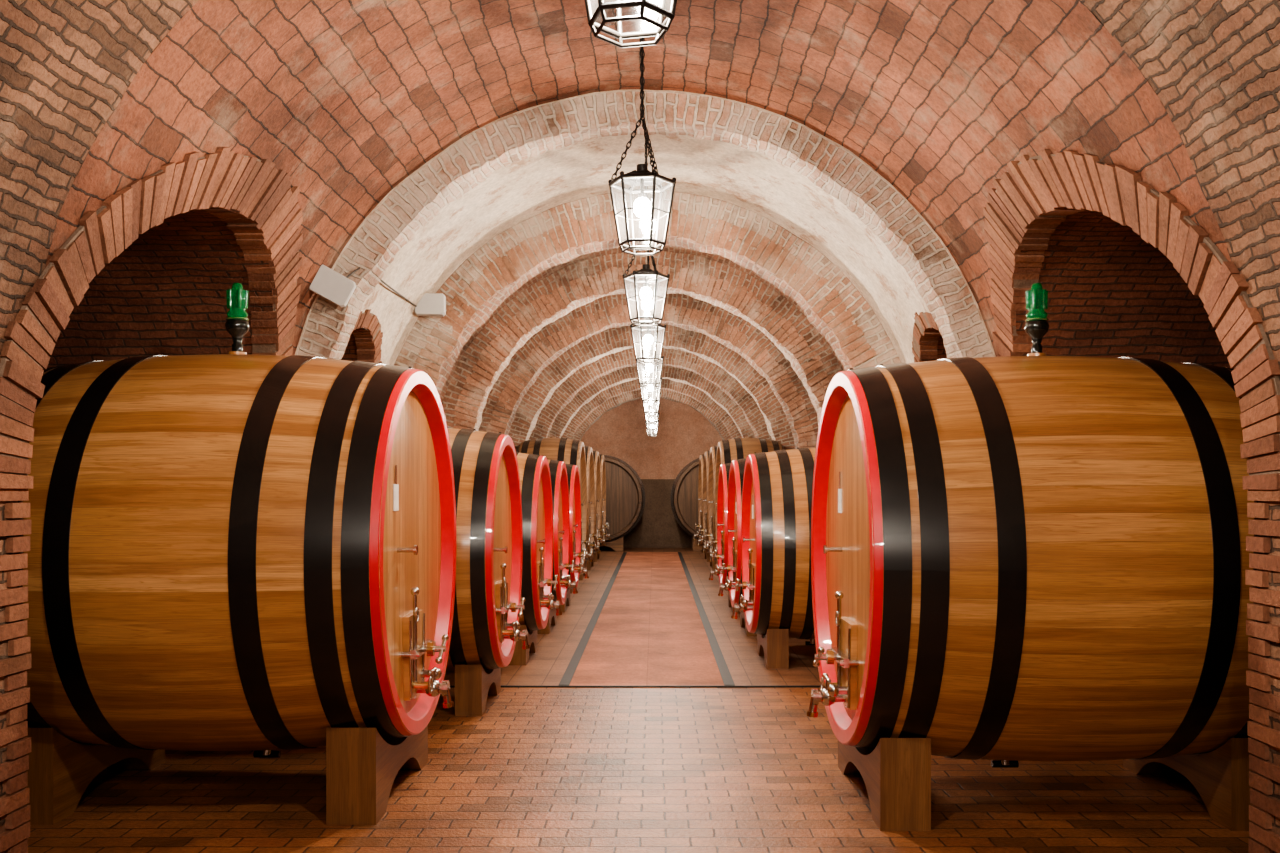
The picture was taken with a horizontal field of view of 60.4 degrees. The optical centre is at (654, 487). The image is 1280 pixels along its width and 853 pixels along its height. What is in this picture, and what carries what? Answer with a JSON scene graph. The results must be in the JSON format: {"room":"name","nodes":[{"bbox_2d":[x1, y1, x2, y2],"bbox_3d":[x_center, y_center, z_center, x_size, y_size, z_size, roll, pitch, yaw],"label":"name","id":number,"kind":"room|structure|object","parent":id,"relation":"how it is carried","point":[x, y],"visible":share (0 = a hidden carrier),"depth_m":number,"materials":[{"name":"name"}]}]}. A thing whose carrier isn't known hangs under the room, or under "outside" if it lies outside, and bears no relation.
{"room":"wine cellar","nodes":[
{"label":"wine cellar","id":0,"kind":"room"},
{"bbox_2d":[0,148,382,852],"bbox_3d":[-3.170,-0.061,12.601,2.121,3.501,37.209,0,0,0],"label":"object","id":1,"kind":"structure","parent":0,"point":[149,271],"depth_m":6.00,"materials":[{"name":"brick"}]},
{"bbox_2d":[26,548,1250,852],"bbox_3d":[-0.070,1.738,12.600,8.400,0.104,37.200,0,0,0],"label":"floor","id":2,"kind":"structure","parent":0,"point":[542,769],"depth_m":6.13,"materials":[{"name":"brick"}]},
{"bbox_2d":[25,728,164,824],"bbox_3d":[-3.145,1.446,6.150,0.250,0.487,1.260,0,0,0],"label":"cradle","id":3,"kind":"object","parent":2,"relation":"on","point":[60,770],"visible":0.57,"depth_m":5.62,"materials":[{"name":"brown wood"}]},
{"bbox_2d":[326,725,427,824],"bbox_3d":[-1.525,1.446,6.150,0.250,0.487,1.260,0,0,0],"label":"cradle","id":4,"kind":"object","parent":2,"relation":"on","point":[362,767],"visible":0.79,"depth_m":5.52,"materials":[{"name":"brown wood"}]},
{"bbox_2d":[23,351,456,757],"bbox_3d":[-2.252,0.375,6.150,2.256,2.266,2.180,0,0,0],"label":"wine barrel","id":5,"kind":"object","parent":4,"relation":"on","point":[234,550],"visible":0.96,"depth_m":5.23,"materials":[{"name":"brown wood"}]},
{"bbox_2d":[225,283,249,351],"bbox_3d":[-2.335,-0.953,6.150,0.132,0.390,0.132,0,0,0],"label":"barrel bung","id":6,"kind":"object","parent":5,"relation":"on","point":[237,325],"visible":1,"depth_m":6.11,"materials":[{"name":"green"}]},
{"bbox_2d":[455,665,500,715],"bbox_3d":[-1.385,1.500,8.660,0.200,0.379,1.000,0,0,0],"label":"cradle","id":7,"kind":"object","parent":2,"relation":"on","point":[473,684],"visible":0.82,"depth_m":8.16,"materials":[{"name":"brown wood"}]},
{"bbox_2d":[445,426,529,674],"bbox_3d":[-1.797,0.515,8.660,1.626,2.026,1.945,0,0,0],"label":"wine barrel","id":8,"kind":"object","parent":7,"relation":"on","point":[488,609],"visible":0.43,"depth_m":8.05,"materials":[{"name":"brown wood"}]},
{"bbox_2d":[509,625,536,664],"bbox_3d":[-1.325,1.496,10.950,0.200,0.388,1.000,0,0,0],"label":"cradle","id":9,"kind":"object","parent":2,"relation":"on","point":[520,656],"visible":0.53,"depth_m":10.45,"materials":[{"name":"brown wood"}]},
{"bbox_2d":[516,451,561,631],"bbox_3d":[-1.737,0.565,10.950,1.626,1.926,1.845,0,0,0],"label":"wine barrel","id":10,"kind":"object","parent":9,"relation":"on","point":[534,470],"visible":0.32,"depth_m":10.53,"materials":[{"name":"brown wood"}]},
{"bbox_2d":[537,607,556,633],"bbox_3d":[-1.325,1.496,13.200,0.200,0.388,1.000,0,0,0],"label":"cradle","id":11,"kind":"object","parent":2,"relation":"on","point":[552,620],"visible":0.31,"depth_m":12.89,"materials":[{"name":"brown wood"}]},
{"bbox_2d":[547,459,577,604],"bbox_3d":[-1.737,0.565,13.200,1.626,1.926,1.845,0,0,0],"label":"wine barrel","id":12,"kind":"object","parent":11,"relation":"on","point":[558,471],"visible":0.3,"depth_m":13.09,"materials":[{"name":"brown wood"}]},
{"bbox_2d":[560,589,569,611],"bbox_3d":[-1.325,1.496,15.400,0.200,0.388,1.000,0,0,0],"label":"cradle","id":13,"kind":"object","parent":2,"relation":"on","point":[567,601],"visible":0.29,"depth_m":15.40,"materials":[{"name":"brown wood"}]},
{"bbox_2d":[566,464,588,589],"bbox_3d":[-1.737,0.565,15.400,1.626,1.926,1.845,0,0,0],"label":"wine barrel","id":14,"kind":"object","parent":13,"relation":"on","point":[575,554],"visible":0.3,"depth_m":15.37,"materials":[{"name":"brown wood"}]},
{"bbox_2d":[579,561,586,579],"bbox_3d":[-1.425,1.455,20.700,0.200,0.470,1.260,0,0,0],"label":"cradle","id":15,"kind":"object","parent":2,"relation":"on","point":[585,563],"visible":0.18,"depth_m":20.39,"materials":[{"name":"brown wood"}]},
{"bbox_2d":[584,446,599,560],"bbox_3d":[-1.607,0.315,20.700,1.166,2.326,2.240,0,0,0],"label":"wine barrel","id":16,"kind":"object","parent":15,"relation":"on","point":[588,450],"visible":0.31,"depth_m":20.86,"materials":[{"name":"brown wood"}]},
{"bbox_2d":[587,553,593,569],"bbox_3d":[-1.425,1.455,23.200,0.200,0.470,1.260,0,0,0],"label":"cradle","id":17,"kind":"object","parent":2,"relation":"on","point":[589,564],"visible":0.27,"depth_m":22.60,"materials":[{"name":"brown wood"}]},
{"bbox_2d":[593,450,605,552],"bbox_3d":[-1.607,0.315,23.200,1.166,2.326,2.240,0,0,0],"label":"wine barrel","id":18,"kind":"object","parent":17,"relation":"on","point":[597,473],"visible":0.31,"depth_m":23.59,"materials":[{"name":"brown wood"}]},
{"bbox_2d":[559,552,626,684],"bbox_3d":[-0.775,1.679,19.025,0.090,0.011,19.350,0,0,0],"label":"trim","id":19,"kind":"structure","parent":2,"relation":"on","point":[567,677],"depth_m":12.57,"materials":[{"name":"grey stone"}]},
{"bbox_2d":[594,547,599,561],"bbox_3d":[-1.425,1.455,25.700,0.200,0.470,1.260,0,0,0],"label":"cradle","id":20,"kind":"object","parent":2,"relation":"on","point":[596,555],"visible":0.24,"depth_m":25.07,"materials":[{"name":"brown wood"}]},
{"bbox_2d":[599,454,610,546],"bbox_3d":[-1.607,0.315,25.700,1.166,2.326,2.240,0,0,0],"label":"wine barrel","id":21,"kind":"object","parent":20,"relation":"on","point":[602,458],"visible":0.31,"depth_m":26.02,"materials":[{"name":"brown wood"}]},
{"bbox_2d":[606,537,622,550],"bbox_3d":[-1.450,1.490,29.400,1.200,0.400,0.200,0,0,0],"label":"cradle","id":22,"kind":"object","parent":2,"relation":"on","point":[617,545],"visible":0.38,"depth_m":29.30,"materials":[{"name":"brown wood"}]},
{"bbox_2d":[601,454,644,541],"bbox_3d":[-1.450,0.315,29.717,2.366,2.446,1.566,0,0,0],"label":"wine barrel","id":23,"kind":"object","parent":22,"relation":"on","point":[625,493],"visible":0.36,"depth_m":29.18,"materials":[{"name":"brown wood"}]},
{"bbox_2d":[450,685,819,686],"bbox_3d":[-0.070,1.683,9.332,3.800,0.011,0.035,0,0,0],"label":"trim","id":24,"kind":"structure","parent":2,"relation":"on","point":[450,685],"depth_m":9.33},
{"bbox_2d":[570,552,723,684],"bbox_3d":[-0.070,1.681,19.025,1.320,0.007,19.350,0,0,0],"label":"walkway","id":25,"kind":"object","parent":2,"relation":"on","point":[649,629],"visible":1,"depth_m":12.60,"materials":[{"name":"tile"}]},
{"bbox_2d":[693,537,702,550],"bbox_3d":[1.610,1.490,29.400,1.200,0.400,0.200,0,0,0],"label":"cradle","id":26,"kind":"object","parent":2,"relation":"on","point":[695,542],"visible":0.21,"depth_m":29.30,"materials":[{"name":"brown wood"}]},
{"bbox_2d":[671,458,698,538],"bbox_3d":[1.610,0.315,29.717,2.366,2.446,1.566,0,0,0],"label":"wine barrel","id":27,"kind":"object","parent":26,"relation":"on","point":[684,492],"visible":0.29,"depth_m":29.18,"materials":[{"name":"brown wood"}]},
{"bbox_2d":[678,552,734,684],"bbox_3d":[0.635,1.679,19.025,0.090,0.011,19.350,0,0,0],"label":"trim","id":28,"kind":"structure","parent":2,"relation":"on","point":[727,679],"depth_m":12.57,"materials":[{"name":"grey stone"}]},
{"bbox_2d":[705,552,709,561],"bbox_3d":[1.285,1.455,25.700,0.200,0.470,1.260,0,0,0],"label":"cradle","id":29,"kind":"object","parent":2,"relation":"on","point":[707,555],"visible":0.25,"depth_m":25.07,"materials":[{"name":"brown wood"}]},
{"bbox_2d":[693,454,703,546],"bbox_3d":[1.467,0.315,25.700,1.166,2.326,2.240,0,0,0],"label":"wine barrel","id":30,"kind":"object","parent":29,"relation":"on","point":[701,458],"visible":0.22,"depth_m":25.95,"materials":[{"name":"brown wood"}]},
{"bbox_2d":[710,561,715,569],"bbox_3d":[1.285,1.455,23.200,0.200,0.470,1.260,0,0,0],"label":"cradle","id":31,"kind":"object","parent":2,"relation":"on","point":[712,563],"visible":0.14,"depth_m":22.57,"materials":[{"name":"brown wood"}]},
{"bbox_2d":[697,450,709,552],"bbox_3d":[1.467,0.315,23.200,1.166,2.326,2.240,0,0,0],"label":"wine barrel","id":32,"kind":"object","parent":31,"relation":"on","point":[704,529],"visible":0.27,"depth_m":23.30,"materials":[{"name":"brown wood"}]},
{"bbox_2d":[728,591,739,613],"bbox_3d":[1.145,1.501,15.250,0.200,0.378,1.000,0,0,0],"label":"cradle","id":33,"kind":"object","parent":2,"relation":"on","point":[729,601],"visible":0.14,"depth_m":15.48,"materials":[{"name":"brown wood"}]},
{"bbox_2d":[709,463,730,589],"bbox_3d":[1.577,0.565,15.250,1.666,1.946,1.864,0,0,0],"label":"wine barrel","id":34,"kind":"object","parent":33,"relation":"on","point":[723,480],"visible":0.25,"depth_m":15.24,"materials":[{"name":"brown wood"}]},
{"bbox_2d":[740,612,756,635],"bbox_3d":[1.145,1.501,13.000,0.200,0.378,1.000,0,0,0],"label":"cradle","id":35,"kind":"object","parent":2,"relation":"on","point":[742,615],"visible":0.27,"depth_m":12.92,"materials":[{"name":"brown wood"}]},
{"bbox_2d":[718,458,745,606],"bbox_3d":[1.577,0.565,13.000,1.666,1.946,1.864,0,0,0],"label":"wine barrel","id":36,"kind":"object","parent":35,"relation":"on","point":[736,474],"visible":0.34,"depth_m":12.98,"materials":[{"name":"brown wood"}]},
{"bbox_2d":[757,629,788,668],"bbox_3d":[1.145,1.501,10.750,0.200,0.378,1.000,0,0,0],"label":"cradle","id":37,"kind":"object","parent":2,"relation":"on","point":[774,646],"visible":0.91,"depth_m":10.25,"materials":[{"name":"brown wood"}]},
{"bbox_2d":[731,448,815,644],"bbox_3d":[1.577,0.565,10.750,1.666,1.946,1.864,0,0,0],"label":"wine barrel","id":38,"kind":"object","parent":37,"relation":"on","point":[776,584],"visible":0.45,"depth_m":10.02,"materials":[{"name":"brown wood"}]},
{"bbox_2d":[838,738,930,830],"bbox_3d":[1.235,1.461,6.050,0.250,0.458,1.260,0,0,0],"label":"cradle","id":39,"kind":"object","parent":2,"relation":"on","point":[896,775],"visible":0.83,"depth_m":5.42,"materials":[{"name":"brown wood"}]},
{"bbox_2d":[807,353,1253,767],"bbox_3d":[2.017,0.400,6.050,2.366,2.276,2.190,0,0,0],"label":"wine barrel","id":40,"kind":"object","parent":39,"relation":"on","point":[1033,556],"visible":0.94,"depth_m":5.11,"materials":[{"name":"brown wood"}]},
{"bbox_2d":[1024,283,1048,352],"bbox_3d":[2.100,-0.933,6.050,0.132,0.390,0.132,0,0,0],"label":"airlock","id":41,"kind":"object","parent":40,"relation":"on","point":[1036,326],"visible":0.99,"depth_m":6.01,"materials":[{"name":"green"}]},
{"bbox_2d":[1123,738,1252,830],"bbox_3d":[2.965,1.461,6.050,0.250,0.458,1.260,0,0,0],"label":"cradle","id":42,"kind":"object","parent":2,"relation":"on","point":[1220,776],"visible":0.57,"depth_m":5.53,"materials":[{"name":"brown wood"}]},
{"bbox_3d":[-1.425,1.455,18.200,0.200,0.470,1.260,0,0,0],"label":"cradle","id":43,"kind":"object","parent":2,"relation":"on","visible":0},
{"bbox_2d":[518,437,592,567],"bbox_3d":[-1.607,0.315,18.200,1.166,2.326,2.240,0,0,0],"label":"wine barrel","id":44,"kind":"object","parent":43,"relation":"on","point":[569,451],"visible":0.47,"depth_m":17.77,"materials":[{"name":"brown wood"}]},
{"bbox_2d":[0,0,1279,403],"bbox_3d":[-0.069,-1.421,12.601,5.219,2.878,37.217,0,0,0],"label":"ceiling","id":45,"kind":"structure","parent":0,"point":[350,99],"depth_m":5.92,"materials":[{"name":"brick"}]},
{"bbox_2d":[310,265,355,306],"bbox_3d":[-2.279,-1.420,7.782,0.322,0.299,0.247,0,0,-13],"label":"wall speaker","id":46,"kind":"object","parent":45,"relation":"attached to","point":[329,284],"visible":0.98,"depth_m":7.68,"materials":[{"name":"plastic"}]},
{"bbox_2d":[346,267,416,306],"bbox_3d":[-2.167,-1.596,9.063,0.100,0.222,2.537,0,0,-1],"label":"cable","id":47,"kind":"object","parent":45,"relation":"attached to","point":[357,269],"visible":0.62,"depth_m":9.12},
{"bbox_2d":[415,293,445,316],"bbox_3d":[-2.115,-1.720,10.379,0.280,0.200,0.232,0,0,-6],"label":"wall speaker","id":48,"kind":"object","parent":45,"relation":"attached to","point":[430,304],"visible":0.9,"depth_m":10.27,"materials":[{"name":"plastic"}]},
{"bbox_2d":[585,0,676,47],"bbox_3d":[-0.070,-2.115,3.220,0.375,1.570,0.328,0,0,13],"label":"hanging lantern","id":49,"kind":"object","parent":45,"relation":"hanging from","point":[662,27],"visible":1,"depth_m":3.21,"materials":[{"name":"metal"}]},
{"bbox_2d":[608,6,675,254],"bbox_3d":[-0.070,-2.075,6.000,0.375,1.570,0.328,0,0,7],"label":"hanging lantern","id":50,"kind":"object","parent":45,"relation":"hanging from","point":[642,177],"visible":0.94,"depth_m":5.99,"materials":[{"name":"metal"}]},
{"bbox_2d":[442,248,842,429],"bbox_3d":[-0.068,-1.718,13.404,5.274,2.433,0.488,0,0,0],"label":"rib","id":51,"kind":"object","parent":45,"relation":"attached to","point":[551,298],"visible":0.81,"depth_m":13.20,"materials":[{"name":"brown brick"}]},
{"bbox_2d":[297,82,993,359],"bbox_3d":[-0.077,-1.709,8.046,5.300,2.429,0.360,0,0,0],"label":"rib","id":52,"kind":"object","parent":45,"relation":"attached to","point":[480,156],"visible":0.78,"depth_m":7.90,"materials":[{"name":"beige brick"}]},
{"bbox_2d":[622,139,669,325],"bbox_3d":[-0.070,-2.075,8.680,0.375,1.570,0.328,0,0,1],"label":"hanging lantern","id":53,"kind":"object","parent":45,"relation":"hanging from","point":[645,272],"visible":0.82,"depth_m":8.67,"materials":[{"name":"metal"}]},
{"bbox_2d":[395,191,898,398],"bbox_3d":[-0.069,-1.707,10.755,5.303,2.424,0.496,0,0,0],"label":"rib","id":54,"kind":"object","parent":45,"relation":"attached to","point":[433,345],"visible":0.77,"depth_m":10.55,"materials":[{"name":"brown brick"}]},
{"bbox_2d":[630,250,665,363],"bbox_3d":[-0.070,-2.075,11.360,0.328,1.570,0.375,0,0,26],"label":"hanging lantern","id":55,"kind":"object","parent":45,"relation":"hanging from","point":[648,339],"visible":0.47,"depth_m":11.34,"materials":[{"name":"metal"}]},
{"bbox_2d":[478,291,818,447],"bbox_3d":[-0.077,-1.714,16.053,5.306,2.426,0.493,0,0,0],"label":"rib","id":56,"kind":"object","parent":45,"relation":"attached to","point":[591,319],"visible":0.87,"depth_m":15.85,"materials":[{"name":"brown brick"}]},
{"bbox_2d":[635,302,663,387],"bbox_3d":[-0.070,-2.075,14.040,0.328,1.570,0.375,0,0,20],"label":"hanging lantern","id":57,"kind":"object","parent":45,"relation":"hanging from","point":[649,368],"visible":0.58,"depth_m":14.01,"materials":[{"name":"metal"}]},
{"bbox_2d":[529,346,772,439],"bbox_3d":[-0.067,-1.711,21.356,5.292,2.417,0.478,0,0,0],"label":"rib","id":58,"kind":"object","parent":45,"relation":"attached to","point":[613,362],"visible":0.55,"depth_m":21.16,"materials":[{"name":"brown brick"}]},
{"bbox_2d":[640,344,661,403],"bbox_3d":[-0.070,-2.075,16.720,0.375,1.570,0.328,0,0,-16],"label":"hanging lantern","id":59,"kind":"object","parent":45,"relation":"hanging from","point":[650,374],"visible":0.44,"depth_m":16.68,"materials":[{"name":"metal"}]},
{"bbox_2d":[507,325,795,451],"bbox_3d":[-0.067,-1.699,18.711,5.287,2.430,0.476,0,0,0],"label":"rib","id":60,"kind":"object","parent":45,"relation":"attached to","point":[702,345],"visible":0.63,"depth_m":18.50,"materials":[{"name":"brown brick"}]},
{"bbox_2d":[548,365,754,437],"bbox_3d":[-0.069,-1.712,24.009,5.303,2.432,0.481,0,0,0],"label":"rib","id":61,"kind":"object","parent":45,"relation":"attached to","point":[600,384],"visible":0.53,"depth_m":23.80,"materials":[{"name":"brown brick"}]},
{"bbox_2d":[561,378,741,438],"bbox_3d":[-0.066,-1.706,26.662,5.286,2.423,0.476,0,0,0],"label":"rib","id":62,"kind":"object","parent":45,"relation":"attached to","point":[614,391],"visible":0.48,"depth_m":26.45,"materials":[{"name":"brown brick"}]},
{"bbox_2d":[642,347,660,414],"bbox_3d":[-0.070,-2.075,19.400,0.328,1.570,0.375,0,0,8],"label":"hanging lantern","id":63,"kind":"object","parent":45,"relation":"hanging from","point":[645,392],"visible":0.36,"depth_m":19.35,"materials":[{"name":"metal"}]},
{"bbox_2d":[644,406,658,430],"bbox_3d":[-0.070,-2.075,24.760,0.328,1.570,0.375,0,0,-3],"label":"hanging lantern","id":64,"kind":"object","parent":45,"relation":"hanging from","point":[651,428],"visible":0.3,"depth_m":24.69,"materials":[{"name":"metal"}]},
{"bbox_2d":[644,395,659,423],"bbox_3d":[-0.070,-2.075,22.080,0.328,1.570,0.375,0,0,3],"label":"hanging lantern","id":65,"kind":"object","parent":45,"relation":"hanging from","point":[650,410],"visible":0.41,"depth_m":22.02,"materials":[{"name":"metal"}]},
{"bbox_2d":[645,408,658,435],"bbox_3d":[-0.070,-2.075,27.440,0.328,1.570,0.375,0,0,-9],"label":"hanging lantern","id":66,"kind":"object","parent":45,"relation":"hanging from","point":[648,434],"visible":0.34,"depth_m":27.39,"materials":[{"name":"metal"}]},
{"bbox_2d":[572,388,731,440],"bbox_3d":[-0.071,-1.702,29.308,5.286,2.441,0.484,0,0,0],"label":"rib","id":67,"kind":"object","parent":45,"relation":"attached to","point":[604,408],"visible":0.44,"depth_m":29.10,"materials":[{"name":"brown brick"}]},
{"bbox_2d":[581,398,723,547],"bbox_3d":[-0.070,-0.606,31.150,5.304,4.592,0.001,0,0,0],"label":"wall","id":68,"kind":"structure","parent":0,"point":[683,434],"depth_m":31.15,"materials":[{"name":"paint"}]},
{"bbox_2d":[912,149,1279,852],"bbox_3d":[3.027,-0.061,12.599,2.124,3.502,37.213,0,0,0],"label":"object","id":69,"kind":"structure","parent":0,"point":[1124,268],"depth_m":5.94,"materials":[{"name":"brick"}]},
{"bbox_3d":[1.285,1.455,18.200,0.200,0.470,1.260,0,0,0],"label":"cradle","id":70,"kind":"object","parent":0,"visible":0},
{"bbox_2d":[709,437,782,563],"bbox_3d":[1.467,0.315,18.200,1.166,2.326,2.240,0,0,0],"label":"wine barrel","id":71,"kind":"object","parent":70,"relation":"on","point":[730,450],"visible":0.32,"depth_m":17.72,"materials":[{"name":"brown wood"}]},
{"bbox_3d":[1.285,1.455,20.700,0.200,0.470,1.260,0,0,0],"label":"cradle","id":72,"kind":"object","parent":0,"visible":0},
{"bbox_2d":[702,446,716,560],"bbox_3d":[1.467,0.315,20.700,1.166,2.326,2.240,0,0,0],"label":"wine barrel","id":73,"kind":"object","parent":72,"relation":"on","point":[713,450],"visible":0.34,"depth_m":20.81,"materials":[{"name":"brown wood"}]}
]}

